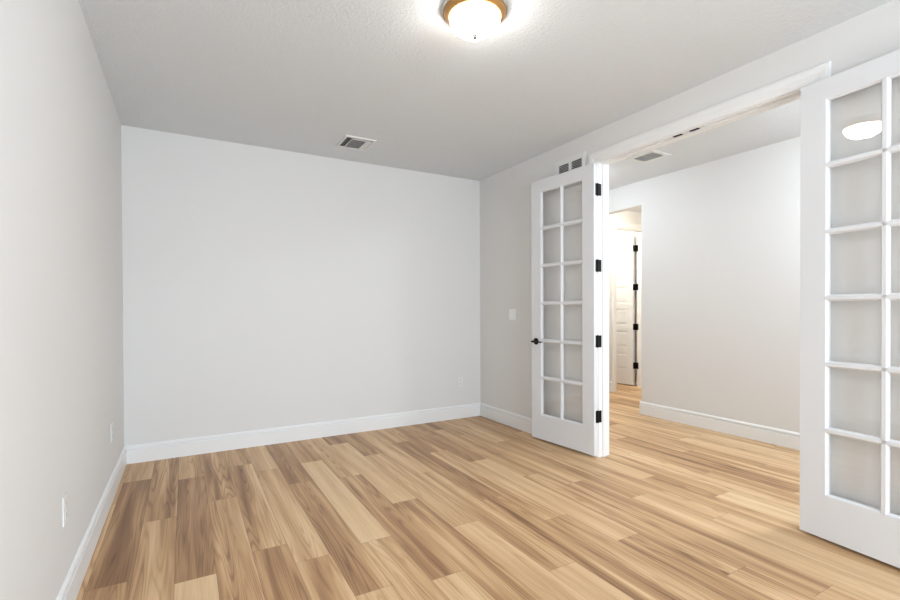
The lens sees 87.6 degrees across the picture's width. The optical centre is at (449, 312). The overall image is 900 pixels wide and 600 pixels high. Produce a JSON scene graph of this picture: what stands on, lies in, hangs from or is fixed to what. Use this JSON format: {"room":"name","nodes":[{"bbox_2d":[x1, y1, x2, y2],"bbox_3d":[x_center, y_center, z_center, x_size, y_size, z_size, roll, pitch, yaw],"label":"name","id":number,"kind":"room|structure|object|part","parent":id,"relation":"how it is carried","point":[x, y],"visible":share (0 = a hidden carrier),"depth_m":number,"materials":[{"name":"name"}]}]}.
{"room":"empty room","nodes":[
{"label":"empty room","id":0,"kind":"room"},
{"bbox_2d":[0,0,123,599],"bbox_3d":[-0.973,-0.125,0.714,0.120,2.740,7.243,0,1,-30],"label":"wall","id":1,"kind":"structure","parent":0,"point":[62,374],"depth_m":1.79,"materials":[{"name":"white paint"}]},
{"bbox_2d":[62,493,67,526],"bbox_3d":[-1.570,0.803,1.914,0.008,0.116,0.071,0,1,-30],"label":"wall outlet","id":2,"kind":"object","parent":1,"relation":"attached to","point":[65,498],"visible":1,"depth_m":1.90,"materials":[{"name":"white plastic"}]},
{"bbox_2d":[56,446,126,599],"bbox_3d":[-0.904,1.170,0.752,0.016,0.149,6.986,0,1,-30],"label":"baseboard","id":3,"kind":"structure","parent":1,"relation":"attached to","point":[70,588],"depth_m":2.37,"materials":[{"name":"white paint"}]},
{"bbox_2d":[110,423,112,441],"bbox_3d":[-2.262,0.801,3.137,0.008,0.116,0.071,0,1,-30],"label":"wall outlet","id":4,"kind":"object","parent":1,"relation":"attached to","point":[111,425],"visible":1,"depth_m":3.11,"materials":[{"name":"white plastic"}]},
{"bbox_2d":[121,125,479,445],"bbox_3d":[-1.124,-0.157,4.721,3.564,2.740,0.120,0,1,-30],"label":"wall","id":5,"kind":"structure","parent":0,"point":[264,288],"depth_m":4.41,"materials":[{"name":"white paint"}]},
{"bbox_2d":[125,403,480,463],"bbox_3d":[-1.137,1.139,4.643,3.444,0.149,0.016,0,1,-30],"label":"baseboard","id":6,"kind":"structure","parent":5,"relation":"attached to","point":[137,453],"depth_m":4.41,"materials":[{"name":"white paint"}]},
{"bbox_2d":[458,377,462,386],"bbox_3d":[0.118,0.788,5.356,0.071,0.116,0.008,0,1,-30],"label":"wall outlet","id":7,"kind":"object","parent":5,"relation":"attached to","point":[460,379],"visible":1,"depth_m":5.35,"materials":[{"name":"white plastic"}]},
{"bbox_2d":[78,0,891,212],"bbox_3d":[1.947,-1.590,3.506,7.974,0.120,9.240,0,1,-30],"label":"ceiling","id":8,"kind":"structure","parent":0,"point":[299,76],"depth_m":2.93,"materials":[{"name":"white paint"}]},
{"bbox_2d":[336,135,376,150],"bbox_3d":[-0.844,-1.518,4.205,0.280,0.010,0.310,0,1,-30],"label":"ceiling vent","id":9,"kind":"object","parent":8,"relation":"in","point":[348,141],"visible":1,"depth_m":4.19,"materials":[{"name":"white metal"}]},
{"bbox_2d":[442,0,507,40],"bbox_3d":[0.124,-1.438,2.337,0.328,0.148,0.328,0,1,-30],"label":"ceiling light","id":10,"kind":"object","parent":8,"relation":"attached to","point":[471,20],"visible":1,"depth_m":2.27,"materials":[{"name":"white glass"}]},
{"bbox_2d":[627,150,671,163],"bbox_3d":[1.955,-1.534,4.614,0.280,0.010,0.310,0,1,-30],"label":"ceiling vent","id":11,"kind":"object","parent":8,"relation":"in","point":[652,155],"visible":1,"depth_m":4.60,"materials":[{"name":"white metal"}]},
{"bbox_2d":[76,383,899,599],"bbox_3d":[1.914,1.270,3.504,7.894,0.120,9.000,0,1,-30],"label":"floor","id":12,"kind":"structure","parent":0,"point":[476,507],"depth_m":2.69,"materials":[{"name":"wood"}]},
{"bbox_2d":[609,211,640,381],"bbox_3d":[2.085,-0.188,6.902,4.170,2.740,0.120,0,1,-30],"label":"wall","id":13,"kind":"structure","parent":0,"point":[631,217],"depth_m":7.02,"materials":[{"name":"white paint"}]},
{"bbox_2d":[609,382,612,391],"bbox_3d":[1.371,1.115,6.426,2.438,0.149,0.016,0,1,-30],"label":"baseboard","id":14,"kind":"structure","parent":13,"relation":"attached to","point":[610,383],"depth_m":7.00,"materials":[{"name":"white paint"}]},
{"bbox_2d":[612,221,640,391],"bbox_3d":[2.776,-0.098,7.212,0.799,2.549,0.020,0,1,-30],"label":"trim","id":15,"kind":"structure","parent":13,"relation":"attached to","point":[615,225],"depth_m":7.03,"materials":[{"name":"white paint"}]},
{"bbox_2d":[616,233,637,384],"bbox_3d":[2.807,-0.058,7.723,0.051,2.429,0.663,0,1,-30],"label":"door","id":16,"kind":"structure","parent":13,"relation":"in","point":[626,286],"depth_m":7.60,"materials":[{"name":"white paint"}]},
{"bbox_3d":[2.779,-1.010,7.738,0.023,0.274,0.410,-1,1,-30],"label":"panel","id":17,"kind":"part","parent":16,"relation":"part of","materials":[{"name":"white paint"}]},
{"bbox_3d":[2.781,-0.651,7.741,0.023,0.274,0.410,-1,1,-30],"label":"panel","id":18,"kind":"part","parent":16,"relation":"part of","materials":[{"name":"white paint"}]},
{"bbox_3d":[2.782,-0.292,7.744,0.023,0.274,0.410,-1,1,-30],"label":"panel","id":19,"kind":"part","parent":16,"relation":"part of","materials":[{"name":"white paint"}]},
{"bbox_3d":[2.784,0.067,7.747,0.023,0.274,0.410,-1,1,-30],"label":"panel","id":20,"kind":"part","parent":16,"relation":"part of","materials":[{"name":"white paint"}]},
{"bbox_3d":[2.785,0.426,7.750,0.023,0.274,0.410,-1,1,-30],"label":"panel","id":21,"kind":"part","parent":16,"relation":"part of","materials":[{"name":"white paint"}]},
{"bbox_3d":[2.787,0.785,7.752,0.023,0.274,0.410,-1,1,-30],"label":"panel","id":22,"kind":"part","parent":16,"relation":"part of","materials":[{"name":"white paint"}]},
{"bbox_2d":[616,228,640,386],"bbox_3d":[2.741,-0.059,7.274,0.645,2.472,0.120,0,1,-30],"label":"trim","id":23,"kind":"structure","parent":13,"relation":"attached to","point":[619,229],"depth_m":7.43,"materials":[{"name":"white paint"}]},
{"bbox_2d":[480,0,899,515],"bbox_3d":[2.159,-0.152,2.418,0.120,2.740,7.123,0,1,-30],"label":"wall","id":24,"kind":"structure","parent":0,"point":[505,196],"depth_m":2.62,"materials":[{"name":"white paint"}]},
{"bbox_2d":[480,403,531,433],"bbox_3d":[0.775,1.131,4.743,0.016,0.149,1.693,0,1,-30],"label":"baseboard","id":25,"kind":"structure","parent":24,"relation":"attached to","point":[514,420],"depth_m":5.03,"materials":[{"name":"white paint"}]},
{"bbox_2d":[509,309,515,319],"bbox_3d":[0.658,0.018,4.940,0.009,0.116,0.117,0,1,-30],"label":"light switch","id":26,"kind":"object","parent":24,"relation":"attached to","point":[512,312],"visible":1,"depth_m":4.94,"materials":[{"name":"white plastic"}]},
{"bbox_2d":[531,163,601,455],"bbox_3d":[1.013,-0.027,4.207,0.130,2.433,0.751,-1,1,-38],"label":"door","id":27,"kind":"structure","parent":24,"relation":"in","point":[582,437],"depth_m":4.14,"materials":[{"name":"white paint"}]},
{"bbox_3d":[0.818,0.271,4.405,0.058,0.062,0.144,-1,1,-34],"label":"lever handle","id":28,"kind":"part","parent":27,"relation":"part of","materials":[{"name":"black metal"}]},
{"bbox_3d":[0.999,-1.191,4.198,0.035,0.104,0.498,-1,1,-34],"label":"rail","id":29,"kind":"part","parent":27,"relation":"part of","materials":[{"name":"white paint"}]},
{"bbox_3d":[1.008,1.075,4.216,0.035,0.228,0.498,-1,1,-34],"label":"rail","id":30,"kind":"part","parent":27,"relation":"part of","materials":[{"name":"white paint"}]},
{"bbox_2d":[555,151,585,191],"bbox_3d":[1.071,-1.256,4.189,0.012,0.268,0.372,0,1,-30],"label":"air vent","id":31,"kind":"object","parent":24,"relation":"in","point":[578,160],"visible":0.44,"depth_m":4.17,"materials":[{"name":"white metal"}]},
{"bbox_2d":[598,90,799,456],"bbox_3d":[1.663,-0.027,3.296,0.120,2.481,1.534,0,1,-30],"label":"trim","id":32,"kind":"structure","parent":24,"relation":"attached to","point":[603,166],"depth_m":3.93,"materials":[{"name":"white paint"}]},
{"bbox_2d":[589,61,830,456],"bbox_3d":[1.607,-0.065,3.250,0.020,2.558,1.712,0,1,-30],"label":"trim","id":33,"kind":"structure","parent":24,"relation":"attached to","point":[793,83],"depth_m":3.00,"materials":[{"name":"white paint"}]},
{"bbox_2d":[800,49,899,567],"bbox_3d":[2.104,-0.016,2.268,0.130,2.433,0.752,0,0,-20],"label":"door","id":34,"kind":"structure","parent":24,"relation":"in","point":[872,532],"depth_m":2.47,"materials":[{"name":"white paint"}]},
{"bbox_3d":[2.104,1.087,2.268,0.035,0.228,0.498,0,1,-24],"label":"rail","id":35,"kind":"part","parent":34,"relation":"part of","materials":[{"name":"white paint"}]},
{"bbox_3d":[2.095,-1.180,2.249,0.035,0.104,0.498,0,1,-24],"label":"rail","id":36,"kind":"part","parent":34,"relation":"part of","materials":[{"name":"white paint"}]},
{"bbox_2d":[609,136,799,432],"bbox_3d":[3.345,-0.167,3.713,0.120,2.740,6.670,0,1,-30],"label":"wall","id":37,"kind":"structure","parent":0,"point":[720,238],"depth_m":4.67,"materials":[{"name":"white paint"}]},
{"bbox_2d":[639,401,799,449],"bbox_3d":[3.640,1.131,3.194,0.136,0.149,5.461,0,1,-30],"label":"baseboard","id":38,"kind":"structure","parent":37,"relation":"attached to","point":[780,437],"depth_m":4.66,"materials":[{"name":"white paint"}]}
]}

